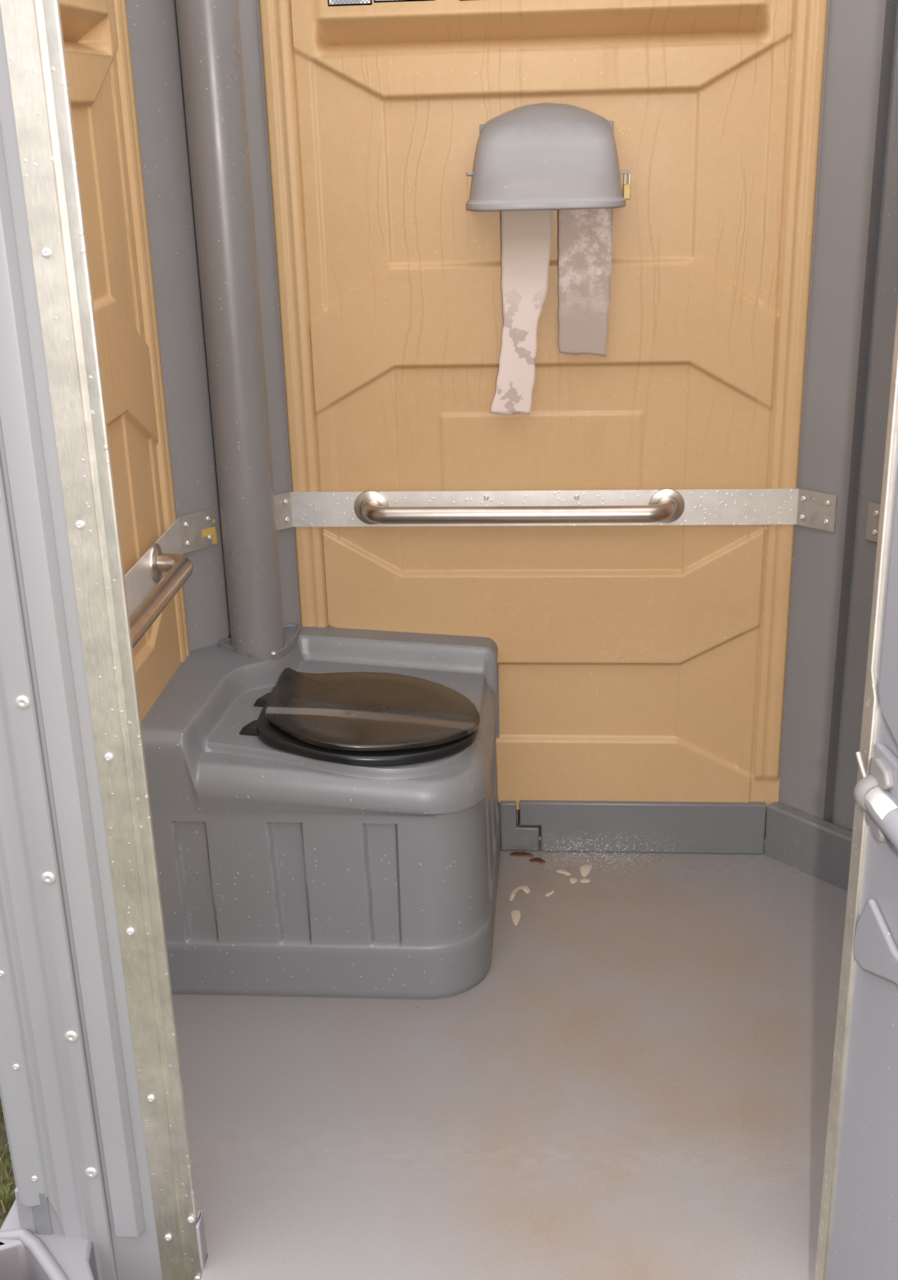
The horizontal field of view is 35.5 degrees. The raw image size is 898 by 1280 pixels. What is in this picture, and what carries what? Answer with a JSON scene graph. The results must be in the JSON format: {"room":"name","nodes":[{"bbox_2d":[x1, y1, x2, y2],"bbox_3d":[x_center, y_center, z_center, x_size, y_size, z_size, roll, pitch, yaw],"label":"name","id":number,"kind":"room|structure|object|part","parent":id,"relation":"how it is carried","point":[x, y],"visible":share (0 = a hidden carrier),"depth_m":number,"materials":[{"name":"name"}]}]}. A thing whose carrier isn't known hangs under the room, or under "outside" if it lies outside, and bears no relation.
{"room":"portable toilet","nodes":[
{"label":"portable toilet","id":0,"kind":"room"},
{"bbox_2d":[31,1191,53,1235],"bbox_3d":[-0.635,0.824,2.628,0.030,0.142,0.740,0,21,4],"label":"baseboard","id":1,"kind":"structure","parent":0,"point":[41,1213],"depth_m":2.28,"materials":[{"name":"grey plastic"}]},
{"bbox_2d":[0,451,118,1279],"bbox_3d":[-0.659,-0.085,1.897,0.158,2.490,0.042,3,21,11],"label":"wall","id":2,"kind":"structure","parent":0,"point":[46,1095],"depth_m":2.11,"materials":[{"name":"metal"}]},
{"bbox_2d":[0,6,162,1279],"bbox_3d":[-0.514,-0.083,1.882,0.144,2.490,0.030,0,21,4],"label":"door frame","id":3,"kind":"structure","parent":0,"point":[28,443],"depth_m":1.94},
{"bbox_2d":[0,0,201,1279],"bbox_3d":[-0.466,0.069,1.930,0.070,2.170,0.016,0,21,4],"label":"trim","id":4,"kind":"structure","parent":3,"relation":"attached to","point":[33,28],"depth_m":1.88,"materials":[{"name":"metal"}]},
{"bbox_2d":[195,1209,207,1275],"bbox_3d":[-0.404,1.002,2.285,0.012,0.150,0.040,-1,21,0],"label":"trim","id":5,"kind":"structure","parent":3,"relation":"attached to","point":[200,1230],"depth_m":2.27,"materials":[{"name":"silver metal"}]},
{"bbox_2d":[58,0,190,720],"bbox_3d":[-0.678,-0.374,2.413,0.066,2.308,1.160,0,21,4],"label":"wall","id":6,"kind":"structure","parent":0,"point":[96,38],"depth_m":2.73,"materials":[{"name":"beige plastic"}]},
{"bbox_2d":[124,507,217,648],"bbox_3d":[-0.585,-0.046,2.589,0.093,0.088,1.198,0,21,4],"label":"grab bar","id":7,"kind":"object","parent":6,"relation":"attached to","point":[196,531],"visible":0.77,"depth_m":2.82,"materials":[{"name":"metal"}]},
{"bbox_3d":[-0.558,-0.243,3.115,0.003,0.084,0.094,18,28,41],"label":"plate","id":8,"kind":"part","parent":7,"relation":"part of","materials":[{"name":"metal"}]},
{"bbox_2d":[125,0,300,650],"bbox_3d":[-0.507,-0.569,3.080,0.335,2.430,0.043,-18,26,-37],"label":"wall","id":9,"kind":"structure","parent":0,"point":[153,26],"depth_m":2.98,"materials":[{"name":"grey plastic"}]},
{"bbox_2d":[172,840,847,1279],"bbox_3d":[0.180,0.821,2.847,1.660,0.060,1.590,0,21,4],"label":"floor","id":10,"kind":"structure","parent":0,"point":[635,1083],"depth_m":2.65,"materials":[{"name":"plastic"}]},
{"bbox_2d":[141,624,538,999],"bbox_3d":[-0.204,0.353,3.159,0.801,0.615,0.666,0,21,4],"label":"toilet tank","id":11,"kind":"object","parent":10,"relation":"on","point":[329,820],"visible":0.98,"depth_m":2.90,"materials":[{"name":"grey plastic"}]},
{"bbox_2d":[175,0,300,660],"bbox_3d":[-0.425,-0.835,2.922,0.220,1.825,0.150,-18,26,-37],"label":"vent pipe","id":12,"kind":"object","parent":11,"relation":"on","point":[209,30],"visible":1,"depth_m":2.91,"materials":[{"name":"grey plastic"}]},
{"bbox_3d":[-0.168,0.174,2.968,0.461,0.060,0.389,0,21,4],"label":"seat","id":13,"kind":"part","parent":11,"relation":"part of","materials":[{"name":"black plastic"}]},
{"bbox_3d":[-0.158,0.150,2.964,0.449,0.057,0.386,0,21,4],"label":"lid","id":14,"kind":"part","parent":11,"relation":"part of","materials":[{"name":"black plastic"}]},
{"bbox_2d":[511,910,520,925],"bbox_3d":[0.154,0.641,3.236,0.022,0.002,0.067,0,21,4],"label":"paper scrap","id":15,"kind":"object","parent":10,"relation":"on","point":[515,914],"visible":1,"depth_m":3.24,"materials":[{"name":"beige paper"}]},
{"bbox_2d":[509,885,529,900],"bbox_3d":[0.164,0.601,3.340,0.074,0.002,0.038,-17,25,-34],"label":"paper scrap","id":16,"kind":"object","parent":10,"relation":"on","point":[526,889],"visible":1,"depth_m":3.34,"materials":[{"name":"beige paper"}]},
{"bbox_2d":[509,851,534,856],"bbox_3d":[0.183,0.535,3.508,0.064,0.005,0.018,0,21,4],"label":"dead leaf","id":17,"kind":"object","parent":10,"relation":"on","point":[515,854],"visible":1,"depth_m":3.50,"materials":[{"name":"brown plant"}]},
{"bbox_2d":[529,857,545,863],"bbox_3d":[0.220,0.546,3.479,0.041,0.005,0.018,5,22,18],"label":"dead leaf","id":18,"kind":"object","parent":10,"relation":"on","point":[534,860],"visible":1,"depth_m":3.48,"materials":[{"name":"brown plant"}]},
{"bbox_2d":[545,890,554,896],"bbox_3d":[0.241,0.603,3.332,0.032,0.002,0.010,-18,26,-37],"label":"paper scrap","id":19,"kind":"object","parent":10,"relation":"on","point":[552,891],"visible":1,"depth_m":3.33,"materials":[{"name":"beige paper"}]},
{"bbox_2d":[555,869,570,875],"bbox_3d":[0.281,0.567,3.423,0.040,0.002,0.018,13,25,35],"label":"paper scrap","id":20,"kind":"object","parent":10,"relation":"on","point":[562,871],"visible":1,"depth_m":3.42,"materials":[{"name":"beige paper"}]},
{"bbox_2d":[568,877,577,884],"bbox_3d":[0.301,0.581,3.384,0.021,0.002,0.029,0,21,4],"label":"paper scrap","id":21,"kind":"object","parent":10,"relation":"on","point":[572,880],"visible":1,"depth_m":3.38,"materials":[{"name":"beige paper"}]},
{"bbox_2d":[579,878,590,882],"bbox_3d":[0.329,0.581,3.384,0.025,0.002,0.021,0,21,4],"label":"paper scrap","id":22,"kind":"object","parent":10,"relation":"on","point":[583,880],"visible":1,"depth_m":3.38,"materials":[{"name":"beige paper"}]},
{"bbox_2d":[580,864,591,877],"bbox_3d":[0.336,0.564,3.427,0.029,0.002,0.062,0,21,4],"label":"paper scrap","id":23,"kind":"object","parent":10,"relation":"on","point":[585,869],"visible":1,"depth_m":3.43,"materials":[{"name":"beige paper"}]},
{"bbox_2d":[814,306,897,1279],"bbox_3d":[0.557,0.281,1.294,0.044,2.030,0.901,-3,21,-5],"label":"door","id":24,"kind":"structure","parent":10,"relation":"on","point":[858,1234],"depth_m":1.73,"materials":[{"name":"grey plastic"}]},
{"bbox_2d":[853,751,897,850],"bbox_3d":[0.531,0.294,1.350,0.045,0.096,0.762,-3,21,-5],"label":"door handle","id":25,"kind":"object","parent":24,"relation":"attached to","point":[871,793],"visible":0.97,"depth_m":1.61,"materials":[{"name":"grey plastic"}]},
{"bbox_3d":[0.552,0.484,1.402,0.010,0.103,0.762,-3,21,-5],"label":"moulded panel","id":26,"kind":"part","parent":24,"relation":"part of","materials":[{"name":"grey plastic"}]},
{"bbox_3d":[0.531,-0.177,1.129,0.018,0.895,0.760,-3,21,-5],"label":"moulded panel","id":27,"kind":"part","parent":24,"relation":"part of","materials":[{"name":"grey plastic"}]},
{"bbox_2d":[258,0,828,809],"bbox_3d":[0.204,-0.664,3.114,1.160,2.308,0.066,0,21,4],"label":"wall","id":28,"kind":"structure","parent":0,"point":[642,663],"depth_m":3.10,"materials":[{"name":"beige plastic"}]},
{"bbox_2d":[466,102,629,211],"bbox_3d":[0.203,-0.998,2.887,0.338,0.204,0.164,0,21,4],"label":"dispenser","id":29,"kind":"object","parent":28,"relation":"attached to","point":[544,156],"visible":1,"depth_m":2.84,"materials":[{"name":"grey plastic"}]},
{"bbox_2d":[490,209,552,415],"bbox_3d":[0.153,-0.735,3.006,0.140,0.521,0.060,0,21,4],"label":"toilet paper","id":30,"kind":"object","parent":29,"relation":"hanging from","point":[526,235],"visible":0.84,"depth_m":3.00,"materials":[{"name":"white paper"}]},
{"bbox_3d":[0.206,-1.010,2.965,0.280,0.160,0.010,0,21,4],"label":"plate","id":31,"kind":"part","parent":29,"relation":"part of","materials":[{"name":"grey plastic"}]},
{"bbox_2d":[558,208,613,356],"bbox_3d":[0.289,-0.793,2.967,0.115,0.392,0.049,0,21,4],"label":"toilet paper","id":32,"kind":"object","parent":29,"relation":"hanging from","point":[584,235],"visible":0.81,"depth_m":2.98,"materials":[{"name":"white paper"}]},
{"bbox_2d":[622,173,631,199],"bbox_3d":[0.370,-0.944,2.908,0.015,0.055,0.012,0,21,4],"label":"padlock","id":33,"kind":"object","parent":29,"relation":"hanging from","point":[627,188],"visible":0.91,"depth_m":2.91,"materials":[{"name":"gold metal"}]},
{"bbox_2d":[274,488,836,532],"bbox_3d":[0.208,-0.288,3.171,1.306,0.088,0.093,0,21,4],"label":"grab bar","id":34,"kind":"object","parent":28,"relation":"attached to","point":[664,506],"visible":0.86,"depth_m":3.18,"materials":[{"name":"metal"}]},
{"bbox_3d":[-0.405,-0.293,3.234,0.094,0.084,0.003,-16,25,-32],"label":"plate","id":35,"kind":"part","parent":34,"relation":"part of","materials":[{"name":"metal"}]},
{"bbox_3d":[0.823,-0.291,3.137,0.094,0.084,0.003,18,28,41],"label":"plate","id":36,"kind":"part","parent":34,"relation":"part of","materials":[{"name":"metal"}]},
{"bbox_2d":[519,800,766,853],"bbox_3d":[0.479,0.464,3.492,0.606,0.137,0.030,0,21,4],"label":"baseboard","id":37,"kind":"structure","parent":28,"relation":"attached to","point":[591,826],"depth_m":3.48,"materials":[{"name":"plastic"}]},
{"bbox_2d":[516,809,766,836],"bbox_3d":[0.211,-0.633,3.211,1.200,2.440,0.015,0,21,4],"label":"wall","id":38,"kind":"structure","parent":0,"point":[517,811],"depth_m":3.62,"materials":[{"name":"grey plastic"}]},
{"bbox_2d":[777,0,897,831],"bbox_3d":[0.900,-0.566,2.969,0.043,2.430,0.335,-18,26,-37],"label":"post","id":39,"kind":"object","parent":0,"point":[853,301],"depth_m":3.02,"materials":[{"name":"grey plastic"}]},
{"bbox_2d":[764,800,853,891],"bbox_3d":[0.926,0.516,3.325,0.041,0.143,0.401,-18,26,-37],"label":"baseboard","id":40,"kind":"structure","parent":39,"relation":"attached to","point":[817,847],"depth_m":3.37,"materials":[{"name":"grey plastic"}]},
{"bbox_3d":[0.964,-0.372,2.284,0.066,2.308,1.160,0,21,4],"label":"wall","id":41,"kind":"structure","parent":0,"visible":0},
{"bbox_2d":[866,502,880,542],"bbox_3d":[0.899,-0.046,2.480,0.093,0.088,1.216,0,21,4],"label":"grab bar","id":42,"kind":"object","parent":41,"relation":"attached to","point":[873,511],"visible":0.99,"depth_m":3.04,"materials":[{"name":"metal"}]},
{"label":"outside","id":43,"kind":"structure","parent":0,"visible":0},
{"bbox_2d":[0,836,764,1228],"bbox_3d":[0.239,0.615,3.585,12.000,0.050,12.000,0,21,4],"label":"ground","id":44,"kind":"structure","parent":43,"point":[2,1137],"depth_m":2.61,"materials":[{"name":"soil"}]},
{"bbox_2d":[0,1097,31,1279],"bbox_3d":[-1.115,0.901,2.782,1.010,0.055,1.660,0,21,4],"label":"grass","id":45,"kind":"structure","parent":44,"relation":"on","point":[4,1199],"depth_m":2.55,"materials":[{"name":"green plant"}]},
{"bbox_2d":[0,1186,98,1279],"bbox_3d":[-0.642,0.996,2.270,0.347,0.205,0.650,0,21,4],"label":"base","id":46,"kind":"object","parent":44,"relation":"on","point":[24,1254],"visible":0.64,"depth_m":2.27,"materials":[{"name":"plastic"}]}
]}

